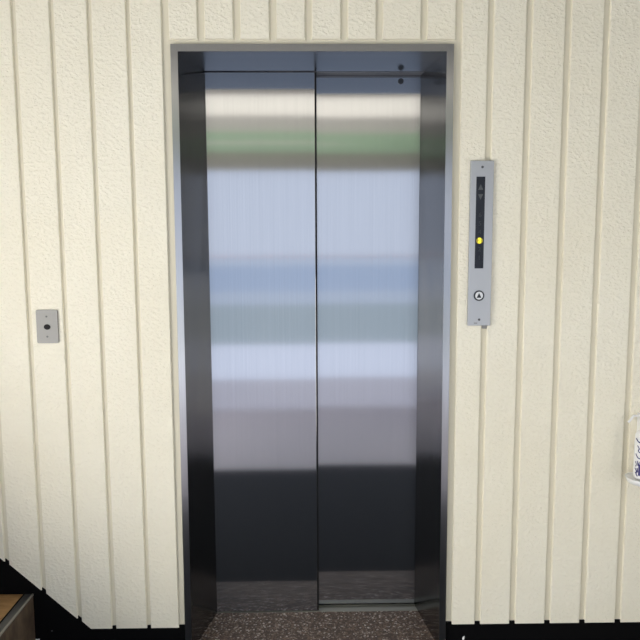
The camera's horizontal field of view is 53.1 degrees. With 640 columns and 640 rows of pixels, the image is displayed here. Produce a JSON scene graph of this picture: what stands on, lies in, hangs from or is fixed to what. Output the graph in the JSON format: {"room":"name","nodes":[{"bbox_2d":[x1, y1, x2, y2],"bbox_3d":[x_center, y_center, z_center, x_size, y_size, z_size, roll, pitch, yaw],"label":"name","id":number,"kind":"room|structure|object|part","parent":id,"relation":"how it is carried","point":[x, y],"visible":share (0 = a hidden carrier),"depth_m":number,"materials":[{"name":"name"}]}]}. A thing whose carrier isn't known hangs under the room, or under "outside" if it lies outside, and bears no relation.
{"room":"lobby","nodes":[
{"label":"lobby","id":0,"kind":"room"},
{"bbox_2d":[200,611,433,639],"bbox_3d":[-0.017,1.239,2.467,0.948,0.100,0.240,0,6,-1],"label":"floor","id":1,"kind":"structure","parent":0,"point":[356,625],"depth_m":2.47,"materials":[{"name":"brown stone"}]},
{"bbox_2d":[0,0,639,628],"bbox_3d":[-0.395,-0.117,2.275,4.300,2.680,0.160,0,6,-1],"label":"wall","id":2,"kind":"structure","parent":0,"point":[543,511],"depth_m":2.21,"materials":[{"name":"beige paint"}]},
{"bbox_2d":[36,310,58,342],"bbox_3d":[-0.936,0.022,2.198,0.073,0.115,0.006,0,6,-1],"label":"wall plate","id":3,"kind":"object","parent":2,"relation":"attached to","point":[47,326],"visible":1,"depth_m":2.19,"materials":[{"name":"grey plastic"}]},
{"bbox_2d":[0,559,184,639],"bbox_3d":[-1.517,0.417,2.252,2.048,1.593,0.025,0,6,-1],"label":"baseboard","id":4,"kind":"structure","parent":2,"relation":"attached to","point":[49,615],"depth_m":2.32,"materials":[{"name":"black paint"}]},
{"bbox_2d":[205,72,318,611],"bbox_3d":[-0.237,0.129,2.483,0.455,2.097,0.034,0,6,-1],"label":"elevator door","id":5,"kind":"structure","parent":2,"relation":"in","point":[261,127],"depth_m":2.46,"materials":[{"name":"metal"}]},
{"bbox_2d":[170,44,453,639],"bbox_3d":[-0.022,0.113,2.402,0.948,2.153,0.368,0,6,-1],"label":"frame","id":6,"kind":"object","parent":2,"relation":"attached to","point":[434,63],"visible":0.95,"depth_m":2.29,"materials":[{"name":"metal"}]},
{"bbox_2d":[217,604,417,612],"bbox_3d":[-0.013,1.186,2.625,0.903,0.031,0.094,0,6,-1],"label":"door sill","id":7,"kind":"structure","parent":2,"relation":"attached to","point":[381,607],"depth_m":2.60,"materials":[{"name":"silver metal"}]},
{"bbox_2d":[316,75,420,604],"bbox_3d":[0.186,0.123,2.526,0.474,2.098,0.036,0,6,-1],"label":"elevator door","id":8,"kind":"structure","parent":2,"relation":"in","point":[369,126],"depth_m":2.50,"materials":[{"name":"metal"}]},
{"bbox_2d":[467,161,493,328],"bbox_3d":[0.548,-0.253,2.190,0.079,0.571,0.022,0,6,-1],"label":"panel","id":9,"kind":"object","parent":2,"relation":"attached to","point":[481,172],"visible":1,"depth_m":2.18,"materials":[{"name":"grey metal"}]},
{"bbox_2d":[445,619,639,639],"bbox_3d":[1.110,1.147,2.369,1.303,0.094,0.025,0,6,-1],"label":"baseboard","id":10,"kind":"structure","parent":2,"relation":"attached to","point":[616,630],"depth_m":2.35,"materials":[{"name":"black paint"}]},
{"bbox_2d":[625,412,639,486],"bbox_3d":[1.112,0.449,2.210,0.110,0.232,0.133,0,6,-1],"label":"holder","id":11,"kind":"object","parent":2,"relation":"attached to","point":[629,476],"visible":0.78,"depth_m":2.23,"materials":[{"name":"white plastic"}]},
{"bbox_2d":[625,472,639,486],"bbox_3d":[1.113,0.554,2.210,0.110,0.024,0.110,0,6,-1],"label":"tray","id":12,"kind":"object","parent":11,"relation":"on","point":[629,476],"depth_m":2.20,"materials":[{"name":"white plastic"}]},
{"bbox_3d":[1.135,0.444,2.252,0.024,0.231,0.050,0,6,-1],"label":"plate","id":13,"kind":"part","parent":11,"relation":"part of","materials":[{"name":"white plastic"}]},
{"bbox_2d":[633,429,639,479],"bbox_3d":[1.112,0.436,2.189,0.061,0.224,0.077,0,6,-1],"label":"sanitizer bottle","id":14,"kind":"object","parent":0,"point":[636,461],"visible":1,"depth_m":2.19,"materials":[{"name":"white plastic"}]},
{"bbox_2d":[635,438,639,475],"bbox_3d":[1.109,0.470,2.181,0.059,0.134,0.022,1,6,10],"label":"print","id":15,"kind":"object","parent":14,"relation":"attached to","point":[637,440],"depth_m":2.19,"materials":[{"name":"blue"}]},
{"bbox_3d":[-0.377,1.332,1.618,4.300,0.099,1.464,0,6,-1],"label":"floor","id":16,"kind":"structure","parent":0,"visible":0},
{"bbox_2d":[0,594,35,639],"bbox_3d":[-1.780,0.592,1.823,1.506,1.338,0.849,0,6,-1],"label":"staircase","id":17,"kind":"structure","parent":16,"relation":"on","point":[17,622],"depth_m":2.23,"materials":[{"name":"brown wood"}]}
]}

